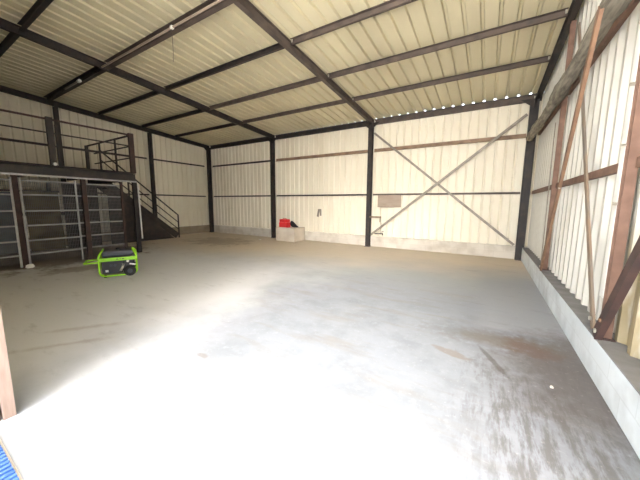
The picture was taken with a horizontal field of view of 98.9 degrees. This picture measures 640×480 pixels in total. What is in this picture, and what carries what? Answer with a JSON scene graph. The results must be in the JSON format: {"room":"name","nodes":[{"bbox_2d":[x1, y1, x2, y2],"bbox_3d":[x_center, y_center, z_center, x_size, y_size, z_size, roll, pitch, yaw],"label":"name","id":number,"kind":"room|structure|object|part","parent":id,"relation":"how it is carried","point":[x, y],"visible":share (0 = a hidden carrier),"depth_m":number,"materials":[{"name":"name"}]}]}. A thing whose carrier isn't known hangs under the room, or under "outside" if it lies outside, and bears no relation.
{"room":"warehouse","nodes":[
{"label":"warehouse","id":0,"kind":"room"},
{"bbox_2d":[0,92,208,237],"bbox_3d":[-8.678,-2.772,11.069,0.036,4.972,9.720,5,9,31],"label":"wall","id":1,"kind":"structure","parent":0,"point":[170,178],"depth_m":11.18,"materials":[{"name":"beige metal"}]},
{"bbox_2d":[0,137,47,144],"bbox_3d":[-10.124,-3.181,8.481,0.060,0.070,2.800,5,9,31],"label":"wall rail","id":2,"kind":"object","parent":1,"relation":"attached to","point":[0,137],"depth_m":9.04,"materials":[{"name":"metal"}]},
{"bbox_2d":[0,189,58,192],"bbox_3d":[-10.136,-1.585,8.692,0.060,0.060,2.800,5,9,31],"label":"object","id":3,"kind":"structure","parent":1,"relation":"attached to","point":[0,189],"depth_m":9.08,"materials":[{"name":"metal"}]},
{"bbox_2d":[63,146,146,158],"bbox_3d":[-8.529,-3.512,11.078,0.060,0.070,2.890,5,9,31],"label":"wall rail","id":4,"kind":"object","parent":1,"relation":"attached to","point":[63,146],"depth_m":11.09,"materials":[{"name":"metal"}]},
{"bbox_2d":[29,225,209,248],"bbox_3d":[-8.674,-0.161,11.476,0.220,0.390,9.850,5,9,31],"label":"baseboard","id":5,"kind":"structure","parent":1,"relation":"attached to","point":[201,228],"depth_m":14.21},
{"bbox_2d":[154,159,203,166],"bbox_3d":[-6.953,-3.839,13.645,0.060,0.070,2.730,5,9,31],"label":"wall rail","id":6,"kind":"object","parent":1,"relation":"attached to","point":[154,159],"depth_m":13.58,"materials":[{"name":"metal"}]},
{"bbox_2d":[156,194,205,196],"bbox_3d":[-6.964,-2.243,13.855,0.060,0.060,2.730,5,9,31],"label":"wall rail","id":7,"kind":"object","parent":1,"relation":"attached to","point":[156,194],"depth_m":13.74,"materials":[{"name":"metal"}]},
{"bbox_2d":[279,218,290,227],"bbox_3d":[-1.530,-0.752,11.877,0.440,0.392,0.268,5,9,31],"label":"tool case","id":8,"kind":"object","parent":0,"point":[284,222],"visible":0.96,"depth_m":11.76,"materials":[{"name":"red plastic"}]},
{"bbox_3d":[-1.528,-0.840,11.869,0.420,0.132,0.240,5,9,31],"label":"lid","id":9,"kind":"part","parent":8,"relation":"part of","materials":[{"name":"red plastic"}]},
{"bbox_2d":[0,0,583,145],"bbox_3d":[-3.354,-4.345,5.676,14.681,0.908,13.064,5,9,31],"label":"ceiling","id":10,"kind":"structure","parent":0,"point":[98,29],"depth_m":6.42,"materials":[{"name":"beige metal"}]},
{"bbox_2d":[0,232,639,479],"bbox_3d":[-2.490,0.638,7.826,14.880,0.150,9.930,5,9,31],"label":"floor","id":11,"kind":"structure","parent":0,"point":[320,360],"depth_m":2.64,"materials":[{"name":"concrete"}]},
{"bbox_2d":[0,307,16,420],"bbox_3d":[-2.368,-1.212,1.715,0.130,5.119,0.133,5,9,31],"label":"post","id":12,"kind":"object","parent":11,"relation":"on","point":[7,402],"visible":1,"depth_m":2.01,"materials":[{"name":"brown wood"}]},
{"bbox_2d":[0,192,27,254],"bbox_3d":[-9.758,-0.503,8.232,0.249,1.902,1.150,5,9,31],"label":"leaning board","id":13,"kind":"object","parent":11,"relation":"on","point":[7,197],"visible":0.28,"depth_m":8.42,"materials":[{"name":"black metal"}]},
{"bbox_2d":[25,263,34,267],"bbox_3d":[-7.032,0.632,6.641,0.131,0.107,0.159,3,8,19],"label":"stone","id":14,"kind":"object","parent":11,"relation":"on","point":[31,265],"visible":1,"depth_m":6.61,"materials":[{"name":"white stone"}]},
{"bbox_2d":[22,191,65,250],"bbox_3d":[-9.220,-0.649,9.181,0.229,1.952,0.850,5,9,31],"label":"leaning board","id":15,"kind":"object","parent":11,"relation":"on","point":[31,216],"visible":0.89,"depth_m":9.15,"materials":[{"name":"grey metal"}]},
{"bbox_2d":[52,105,66,245],"bbox_3d":[-9.227,-2.223,9.835,0.200,4.898,0.260,5,9,31],"label":"steel post","id":16,"kind":"object","parent":11,"relation":"on","point":[55,108],"visible":0.38,"depth_m":9.60,"materials":[{"name":"black metal"}]},
{"bbox_2d":[0,109,142,267],"bbox_3d":[-8.321,-1.364,7.962,3.745,3.700,3.925,5,9,31],"label":"mezzanine","id":17,"kind":"object","parent":11,"relation":"on","point":[14,169],"visible":0.9,"depth_m":7.73,"materials":[{"name":"metal"}]},
{"bbox_2d":[0,177,22,267],"bbox_3d":[-7.460,-0.335,5.977,0.052,2.130,1.159,5,9,31],"label":"gate","id":18,"kind":"object","parent":17,"relation":"attached to","point":[9,178],"visible":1,"depth_m":6.38,"materials":[{"name":"metal"}]},
{"bbox_3d":[-7.460,0.097,6.032,0.038,0.038,1.115,5,9,31],"label":"gate rail","id":19,"kind":"part","parent":18,"relation":"part of","materials":[{"name":"metal"}]},
{"bbox_3d":[-7.463,0.434,6.077,0.038,0.038,1.115,5,9,31],"label":"gate rail","id":20,"kind":"part","parent":18,"relation":"part of","materials":[{"name":"metal"}]},
{"bbox_3d":[-7.191,-0.429,6.558,0.090,2.230,0.100,5,9,31],"label":"post","id":21,"kind":"part","parent":17,"relation":"part of","materials":[{"name":"metal"}]},
{"bbox_2d":[18,178,83,263],"bbox_3d":[-6.824,-0.467,7.013,0.052,2.130,1.064,5,9,31],"label":"gate","id":22,"kind":"object","parent":17,"relation":"attached to","point":[19,179],"visible":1,"depth_m":6.94,"materials":[{"name":"metal"}]},
{"bbox_3d":[-6.813,-1.463,6.879,0.038,0.038,1.020,5,9,31],"label":"gate rail","id":23,"kind":"part","parent":22,"relation":"part of","materials":[{"name":"metal"}]},
{"bbox_3d":[-6.816,-1.130,6.923,0.038,0.038,1.020,5,9,31],"label":"gate rail","id":24,"kind":"part","parent":22,"relation":"part of","materials":[{"name":"metal"}]},
{"bbox_3d":[-6.819,-0.749,6.973,0.038,0.038,1.020,5,9,31],"label":"gate rail","id":25,"kind":"part","parent":22,"relation":"part of","materials":[{"name":"metal"}]},
{"bbox_3d":[-6.821,-0.397,7.020,0.038,0.038,1.020,5,9,31],"label":"gate rail","id":26,"kind":"part","parent":22,"relation":"part of","materials":[{"name":"metal"}]},
{"bbox_3d":[-6.824,-0.035,7.068,0.038,0.038,1.020,5,9,31],"label":"gate rail","id":27,"kind":"part","parent":22,"relation":"part of","materials":[{"name":"metal"}]},
{"bbox_3d":[-6.826,0.302,7.112,0.038,0.038,1.020,5,9,31],"label":"gate rail","id":28,"kind":"part","parent":22,"relation":"part of","materials":[{"name":"metal"}]},
{"bbox_3d":[-6.796,-2.481,6.916,0.090,1.190,0.120,5,9,31],"label":"railing post","id":29,"kind":"part","parent":17,"relation":"part of","materials":[{"name":"metal"}]},
{"bbox_3d":[-6.767,-2.425,7.070,0.040,1.040,0.050,5,9,31],"label":"railing post","id":30,"kind":"part","parent":17,"relation":"part of","materials":[{"name":"metal"}]},
{"bbox_3d":[-6.829,-3.014,6.785,0.035,0.045,3.840,5,9,31],"label":"railing rail","id":31,"kind":"part","parent":17,"relation":"part of","materials":[{"name":"metal"}]},
{"bbox_3d":[-6.831,-2.687,6.829,0.035,0.030,3.840,5,9,31],"label":"railing rail","id":32,"kind":"part","parent":17,"relation":"part of","materials":[{"name":"metal"}]},
{"bbox_3d":[-6.833,-2.369,6.870,0.035,0.030,3.840,5,9,31],"label":"railing rail","id":33,"kind":"part","parent":17,"relation":"part of","materials":[{"name":"metal"}]},
{"bbox_3d":[-6.790,-1.615,6.964,0.035,0.045,3.880,5,9,31],"label":"edge trim","id":34,"kind":"part","parent":17,"relation":"part of","materials":[{"name":"metal"}]},
{"bbox_3d":[-8.404,-0.848,9.699,0.020,2.220,0.970,5,9,31],"label":"panel","id":35,"kind":"part","parent":17,"relation":"part of","materials":[{"name":"metal"}]},
{"bbox_3d":[-8.646,-2.912,10.193,0.090,1.160,0.090,5,9,31],"label":"railing post","id":36,"kind":"part","parent":17,"relation":"part of","materials":[{"name":"metal"}]},
{"bbox_3d":[-6.519,-0.569,7.651,0.090,2.230,0.100,5,9,31],"label":"post","id":37,"kind":"part","parent":17,"relation":"part of","materials":[{"name":"metal"}]},
{"bbox_3d":[-7.733,-2.828,9.643,0.045,1.150,0.045,5,9,31],"label":"railing post","id":38,"kind":"part","parent":17,"relation":"part of","materials":[{"name":"metal"}]},
{"bbox_2d":[76,183,124,254],"bbox_3d":[-6.374,-0.599,8.041,0.052,2.130,1.164,5,9,31],"label":"gate","id":39,"kind":"object","parent":17,"relation":"attached to","point":[102,185],"visible":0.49,"depth_m":8.04,"materials":[{"name":"metal"}]},
{"bbox_3d":[-6.363,-1.595,7.908,0.038,0.038,1.120,5,9,31],"label":"gate rail","id":40,"kind":"part","parent":39,"relation":"part of","materials":[{"name":"metal"}]},
{"bbox_3d":[-6.365,-1.263,7.952,0.038,0.038,1.120,5,9,31],"label":"gate rail","id":41,"kind":"part","parent":39,"relation":"part of","materials":[{"name":"metal"}]},
{"bbox_3d":[-6.368,-0.881,8.002,0.038,0.038,1.120,5,9,31],"label":"gate rail","id":42,"kind":"part","parent":39,"relation":"part of","materials":[{"name":"metal"}]},
{"bbox_3d":[-6.371,-0.529,8.048,0.038,0.038,1.120,5,9,31],"label":"gate rail","id":43,"kind":"part","parent":39,"relation":"part of","materials":[{"name":"metal"}]},
{"bbox_3d":[-6.373,-0.167,8.096,0.038,0.038,1.120,5,9,31],"label":"gate rail","id":44,"kind":"part","parent":39,"relation":"part of","materials":[{"name":"metal"}]},
{"bbox_3d":[-6.376,0.170,8.141,0.038,0.038,1.120,5,9,31],"label":"gate rail","id":45,"kind":"part","parent":39,"relation":"part of","materials":[{"name":"metal"}]},
{"bbox_3d":[-7.233,-3.345,9.270,3.200,0.045,0.035,5,9,31],"label":"railing rail","id":46,"kind":"part","parent":17,"relation":"part of","materials":[{"name":"metal"}]},
{"bbox_3d":[-7.001,-3.007,9.170,2.650,0.030,0.035,5,9,31],"label":"railing rail","id":47,"kind":"part","parent":17,"relation":"part of","materials":[{"name":"metal"}]},
{"bbox_3d":[-7.003,-2.660,9.216,2.650,0.030,0.035,5,9,31],"label":"railing rail","id":48,"kind":"part","parent":17,"relation":"part of","materials":[{"name":"metal"}]},
{"bbox_3d":[-6.742,-2.741,9.045,0.045,1.150,0.045,5,9,31],"label":"railing post","id":49,"kind":"part","parent":17,"relation":"part of","materials":[{"name":"metal"}]},
{"bbox_3d":[-6.053,-0.675,8.448,0.050,2.240,0.060,5,9,31],"label":"post","id":50,"kind":"part","parent":17,"relation":"part of","materials":[{"name":"metal"}]},
{"bbox_3d":[-5.834,-2.681,8.483,0.085,1.190,0.130,5,9,31],"label":"railing post","id":51,"kind":"part","parent":17,"relation":"part of","materials":[{"name":"metal"}]},
{"bbox_3d":[-5.848,-0.713,8.743,0.100,2.240,0.110,5,9,31],"label":"post","id":52,"kind":"part","parent":17,"relation":"part of","materials":[{"name":"metal"}]},
{"bbox_2d":[83,247,137,277],"bbox_3d":[-4.617,0.475,6.078,0.938,0.600,0.658,-5,9,-33],"label":"generator","id":53,"kind":"object","parent":11,"relation":"on","point":[117,264],"visible":1,"depth_m":5.96,"materials":[{"name":"green paint"}]},
{"bbox_3d":[-4.504,0.585,5.939,0.360,0.270,0.100,-5,9,-33],"label":"control panel","id":54,"kind":"part","parent":53,"relation":"part of","materials":[{"name":"black plastic"}]},
{"bbox_3d":[-4.516,0.279,6.120,0.560,0.140,0.420,-5,9,-33],"label":"fuel tank","id":55,"kind":"part","parent":53,"relation":"part of","materials":[{"name":"metal"}]},
{"bbox_2d":[97,151,179,243],"bbox_3d":[-7.640,-1.717,11.512,0.808,3.502,2.963,5,9,31],"label":"stair","id":56,"kind":"structure","parent":11,"relation":"on","point":[154,228],"depth_m":11.12,"materials":[{"name":"metal"}]},
{"bbox_3d":[-7.284,-2.209,11.292,0.035,2.463,2.842,5,9,31],"label":"handrail","id":57,"kind":"part","parent":56,"relation":"part of","materials":[{"name":"metal"}]},
{"bbox_3d":[-7.286,-1.872,11.337,0.035,2.452,2.832,5,9,31],"label":"rail","id":58,"kind":"part","parent":56,"relation":"part of","materials":[{"name":"metal"}]},
{"bbox_3d":[-7.349,-1.073,11.416,0.012,2.233,2.475,5,9,31],"label":"panel","id":59,"kind":"part","parent":56,"relation":"part of","materials":[{"name":"metal"}]},
{"bbox_3d":[-7.288,-1.555,11.379,0.035,2.452,2.832,5,9,31],"label":"rail","id":60,"kind":"part","parent":56,"relation":"part of","materials":[{"name":"metal"}]},
{"bbox_2d":[147,132,157,216],"bbox_3d":[-7.609,-2.458,12.483,0.200,4.695,0.260,5,9,31],"label":"steel post","id":61,"kind":"object","parent":11,"relation":"on","point":[149,135],"visible":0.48,"depth_m":12.36,"materials":[{"name":"black metal"}]},
{"bbox_2d":[203,147,213,231],"bbox_3d":[-5.960,-2.668,14.780,0.420,4.536,0.444,5,9,31],"label":"steel post","id":62,"kind":"object","parent":11,"relation":"on","point":[208,150],"visible":0.96,"depth_m":14.90,"materials":[{"name":"black metal"}]},
{"bbox_2d":[0,85,208,147],"bbox_3d":[-9.359,-4.695,9.259,0.140,1.058,12.871,5,9,31],"label":"rafter","id":63,"kind":"object","parent":62,"relation":"on","point":[4,89],"visible":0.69,"depth_m":10.36,"materials":[{"name":"metal"}]},
{"bbox_2d":[267,137,276,237],"bbox_3d":[-2.177,-2.354,12.612,0.461,4.536,0.461,-1,8,-14],"label":"steel post","id":64,"kind":"object","parent":11,"relation":"on","point":[271,140],"visible":0.95,"depth_m":12.59,"materials":[{"name":"black metal"}]},
{"bbox_2d":[0,18,274,137],"bbox_3d":[-5.448,-4.354,6.900,0.140,1.058,12.871,5,9,31],"label":"rafter","id":65,"kind":"object","parent":64,"relation":"on","point":[6,25],"visible":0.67,"depth_m":7.07,"materials":[{"name":"metal"}]},
{"bbox_2d":[0,0,53,56],"bbox_3d":[-4.105,-4.174,4.378,13.960,0.130,0.094,5,9,31],"label":"purlin","id":66,"kind":"structure","parent":65,"relation":"on","point":[39,6],"depth_m":5.38,"materials":[{"name":"metal"}]},
{"bbox_2d":[44,0,232,102],"bbox_3d":[-3.330,-4.218,5.655,13.960,0.170,0.114,5,9,31],"label":"purlin","id":67,"kind":"structure","parent":65,"relation":"on","point":[93,72],"depth_m":5.88,"materials":[{"name":"metal"}]},
{"bbox_2d":[64,79,81,89],"bbox_3d":[-7.114,-4.450,7.852,1.100,0.090,0.090,5,9,31],"label":"lamp","id":68,"kind":"object","parent":67,"relation":"attached to","point":[77,80],"visible":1,"depth_m":7.74,"materials":[{"name":"grey metal"}]},
{"bbox_2d":[101,0,222,67],"bbox_3d":[-3.523,-3.862,5.718,4.520,0.646,0.055,5,9,31],"label":"cable conduit","id":69,"kind":"object","parent":67,"relation":"attached to","point":[171,27],"visible":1,"depth_m":5.32,"materials":[{"name":"plastic"}]},
{"bbox_2d":[97,0,416,115],"bbox_3d":[-2.571,-4.306,6.901,13.960,0.120,0.074,5,9,31],"label":"purlin","id":70,"kind":"structure","parent":65,"relation":"on","point":[389,5],"depth_m":5.90,"materials":[{"name":"metal"}]},
{"bbox_2d":[141,7,568,127],"bbox_3d":[-1.770,-4.372,8.219,13.960,0.120,0.074,5,9,31],"label":"purlin","id":71,"kind":"structure","parent":65,"relation":"on","point":[562,13],"depth_m":6.03,"materials":[{"name":"metal"}]},
{"bbox_2d":[175,55,550,137],"bbox_3d":[-0.991,-4.442,9.502,13.960,0.110,0.074,5,9,31],"label":"purlin","id":72,"kind":"structure","parent":65,"relation":"on","point":[544,59],"depth_m":7.55,"materials":[{"name":"metal"}]},
{"bbox_2d":[276,226,304,241],"bbox_3d":[-1.293,-0.273,11.990,1.000,0.585,0.788,5,9,31],"label":"concrete plinth","id":73,"kind":"object","parent":11,"relation":"on","point":[290,234],"visible":0.87,"depth_m":11.68,"materials":[{"name":"beige concrete"}]},
{"bbox_2d":[363,121,378,246],"bbox_3d":[1.836,-2.005,10.191,0.461,4.536,0.461,-1,8,-14],"label":"steel post","id":74,"kind":"object","parent":11,"relation":"on","point":[370,126],"visible":1,"depth_m":10.15,"materials":[{"name":"black metal"}]},
{"bbox_2d":[230,0,373,122],"bbox_3d":[-1.435,-4.005,4.479,0.140,1.058,12.871,5,9,31],"label":"rafter","id":75,"kind":"object","parent":74,"relation":"on","point":[246,6],"visible":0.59,"depth_m":5.89,"materials":[{"name":"brown metal"}]},
{"bbox_2d":[210,93,535,148],"bbox_3d":[0.020,-4.468,11.174,13.960,0.190,0.094,5,9,31],"label":"beam","id":76,"kind":"structure","parent":74,"relation":"attached to","point":[512,100],"depth_m":9.47,"materials":[{"name":"metal"}]},
{"bbox_2d":[374,133,513,245],"bbox_3d":[3.880,-1.874,9.065,4.515,3.794,0.060,5,9,31],"label":"diagonal brace","id":77,"kind":"object","parent":74,"relation":"attached to","point":[376,134],"visible":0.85,"depth_m":8.90,"materials":[{"name":"grey metal"}]},
{"bbox_2d":[514,93,539,260],"bbox_3d":[5.734,-1.654,7.753,0.420,4.536,0.399,5,9,31],"label":"steel post","id":78,"kind":"object","parent":11,"relation":"on","point":[534,103],"visible":0.85,"depth_m":7.81,"materials":[{"name":"black metal"}]},
{"bbox_2d":[370,113,527,234],"bbox_3d":[3.843,-1.846,9.008,4.514,3.714,0.060,5,9,31],"label":"diagonal brace","id":79,"kind":"object","parent":78,"relation":"attached to","point":[526,114],"visible":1,"depth_m":8.67,"materials":[{"name":"grey metal"}]},
{"bbox_2d":[536,0,582,100],"bbox_3d":[2.664,-3.649,2.007,0.140,1.058,12.871,5,9,31],"label":"rafter","id":80,"kind":"object","parent":78,"relation":"on","point":[574,8],"visible":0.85,"depth_m":5.31,"materials":[{"name":"metal"}]},
{"bbox_2d":[209,93,543,246],"bbox_3d":[0.012,-2.447,11.530,14.381,4.335,0.036,5,9,31],"label":"wall","id":81,"kind":"structure","parent":0,"point":[499,167],"depth_m":9.86,"materials":[{"name":"beige metal"}]},
{"bbox_2d":[213,160,269,166],"bbox_3d":[-3.997,-3.829,13.731,4.340,0.080,0.070,5,9,31],"label":"wall rail","id":82,"kind":"object","parent":81,"relation":"attached to","point":[265,160],"depth_m":13.71,"materials":[{"name":"metal"}]},
{"bbox_2d":[214,195,270,196],"bbox_3d":[-4.009,-2.232,13.942,4.340,0.060,0.060,5,9,31],"label":"wall rail","id":83,"kind":"object","parent":81,"relation":"attached to","point":[248,195],"depth_m":13.60,"materials":[{"name":"metal"}]},
{"bbox_2d":[277,194,365,195],"bbox_3d":[-0.094,-1.892,11.580,4.550,0.060,0.060,5,9,31],"label":"beam","id":84,"kind":"structure","parent":81,"relation":"attached to","point":[324,194],"depth_m":11.21,"materials":[{"name":"metal"}]},
{"bbox_2d":[276,150,367,161],"bbox_3d":[-0.082,-3.488,11.369,4.550,0.120,0.070,5,9,31],"label":"beam","id":85,"kind":"structure","parent":81,"relation":"attached to","point":[359,151],"depth_m":11.23,"materials":[{"name":"beige metal"}]},
{"bbox_2d":[214,225,527,258],"bbox_3d":[0.090,-0.137,11.779,14.480,0.390,0.220,5,9,31],"label":"baseboard","id":86,"kind":"structure","parent":81,"relation":"attached to","point":[477,249],"depth_m":9.90,"materials":[{"name":"beige concrete"}]},
{"bbox_2d":[373,192,519,194],"bbox_3d":[3.920,-1.543,9.159,4.530,0.060,0.060,5,9,31],"label":"beam","id":87,"kind":"structure","parent":81,"relation":"attached to","point":[476,192],"depth_m":8.86,"materials":[{"name":"brown metal"}]},
{"bbox_2d":[378,195,400,206],"bbox_3d":[2.520,-1.416,9.974,0.860,0.435,0.026,5,9,31],"label":"plywood board","id":88,"kind":"object","parent":87,"relation":"hanging from","point":[383,200],"visible":1,"depth_m":9.95,"materials":[{"name":"beige wood"}]},
{"bbox_2d":[374,134,525,151],"bbox_3d":[3.932,-3.139,8.949,4.530,0.120,0.070,5,9,31],"label":"beam","id":89,"kind":"structure","parent":81,"relation":"attached to","point":[518,136],"depth_m":8.76,"materials":[{"name":"beige metal"}]},
{"bbox_2d":[527,0,639,358],"bbox_3d":[3.638,-1.700,3.640,0.051,4.972,9.721,5,9,31],"label":"wall","id":90,"kind":"structure","parent":0,"point":[606,93],"depth_m":3.50,"materials":[{"name":"beige metal"}]},
{"bbox_2d":[532,185,551,193],"bbox_3d":[5.166,-1.165,6.364,0.050,0.085,3.090,5,9,31],"label":"beam","id":91,"kind":"structure","parent":90,"relation":"attached to","point":[543,189],"depth_m":6.28,"materials":[{"name":"metal"}]},
{"bbox_2d":[538,103,560,134],"bbox_3d":[5.178,-2.736,6.157,0.050,0.090,3.090,5,9,31],"label":"beam","id":92,"kind":"structure","parent":90,"relation":"attached to","point":[556,110],"depth_m":6.05,"materials":[{"name":"metal"}]},
{"bbox_2d":[521,248,639,458],"bbox_3d":[3.547,0.936,3.899,0.300,0.376,9.495,5,9,31],"label":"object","id":93,"kind":"structure","parent":90,"relation":"attached to","point":[620,396],"depth_m":2.42,"materials":[{"name":"white concrete"}]},
{"bbox_2d":[522,247,639,394],"bbox_3d":[3.546,0.743,3.874,0.304,0.014,9.494,5,9,31],"label":"trim","id":94,"kind":"structure","parent":90,"relation":"attached to","point":[628,365],"depth_m":2.45,"materials":[{"name":"grey concrete"}]},
{"bbox_2d":[540,123,555,262],"bbox_3d":[4.541,-0.887,5.449,0.012,2.802,0.190,5,9,31],"label":"diagonal brace","id":95,"kind":"object","parent":94,"relation":"on","point":[555,123],"visible":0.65,"depth_m":5.43,"materials":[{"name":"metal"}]},
{"bbox_2d":[542,20,576,270],"bbox_3d":[4.304,-1.581,4.946,0.110,4.323,0.140,5,9,31],"label":"post","id":96,"kind":"object","parent":94,"relation":"on","point":[573,23],"visible":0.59,"depth_m":4.90,"materials":[{"name":"metal"}]},
{"bbox_2d":[526,0,631,140],"bbox_3d":[3.485,-2.326,3.772,0.250,0.260,8.732,5,9,31],"label":"wooden pole","id":97,"kind":"object","parent":96,"relation":"attached to","point":[613,9],"visible":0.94,"depth_m":3.39,"materials":[{"name":"brown wood"}]},
{"bbox_2d":[539,6,603,270],"bbox_3d":[3.289,-0.744,3.764,0.049,2.961,2.988,6,9,35],"label":"diagonal brace","id":98,"kind":"object","parent":94,"relation":"on","point":[600,11],"visible":1,"depth_m":3.04,"materials":[{"name":"orange metal"}]},
{"bbox_2d":[599,20,639,342],"bbox_3d":[2.664,-1.345,2.271,0.120,4.531,0.210,5,9,31],"label":"post","id":99,"kind":"object","parent":94,"relation":"on","point":[622,203],"visible":0.78,"depth_m":2.37,"materials":[{"name":"metal"}]},
{"bbox_2d":[577,22,595,328],"bbox_3d":[3.272,-1.186,3.399,0.041,3.928,2.365,5,9,31],"label":"diagonal brace","id":100,"kind":"object","parent":99,"relation":"attached to","point":[591,317],"visible":0.91,"depth_m":3.07,"materials":[{"name":"beige metal"}]},
{"bbox_3d":[2.633,0.899,2.534,0.110,0.012,0.140,5,9,31],"label":"plate","id":101,"kind":"part","parent":99,"relation":"part of","materials":[{"name":"metal"}]},
{"bbox_2d":[592,236,639,339],"bbox_3d":[2.097,-0.396,1.589,0.061,2.829,1.876,5,9,31],"label":"diagonal brace","id":102,"kind":"object","parent":99,"relation":"attached to","point":[631,269],"visible":1,"depth_m":2.16,"materials":[{"name":"metal"}]},
{"bbox_2d":[556,163,618,187],"bbox_3d":[3.504,-0.820,3.658,0.050,0.085,3.060,5,9,31],"label":"beam","id":103,"kind":"structure","parent":90,"relation":"attached to","point":[610,170],"depth_m":3.15,"materials":[{"name":"metal"}]},
{"bbox_2d":[568,0,639,94],"bbox_3d":[3.515,-2.391,3.450,0.050,0.090,3.060,5,9,31],"label":"beam","id":104,"kind":"structure","parent":90,"relation":"attached to","point":[622,18],"depth_m":3.08,"materials":[{"name":"metal"}]},
{"bbox_2d":[635,156,639,167],"bbox_3d":[1.984,-0.505,1.184,0.050,0.085,2.540,5,9,31],"label":"beam","id":105,"kind":"structure","parent":90,"relation":"attached to","point":[637,165],"depth_m":2.25,"materials":[{"name":"metal"}]},
{"label":"outside","id":106,"kind":"structure","parent":0,"visible":0},
{"bbox_2d":[0,439,22,479],"bbox_3d":[-11.642,4.080,-18.713,90.000,0.156,45.300,5,9,31],"label":"ground","id":107,"kind":"structure","parent":106,"point":[1,443],"depth_m":1.70,"materials":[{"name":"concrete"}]},
{"bbox_2d":[0,445,18,479],"bbox_3d":[-2.472,1.397,1.422,1.120,0.022,1.035,5,9,31],"label":"mat","id":108,"kind":"object","parent":107,"relation":"on","point":[7,472],"visible":1,"depth_m":1.63,"materials":[{"name":"blue paint"}]}
]}

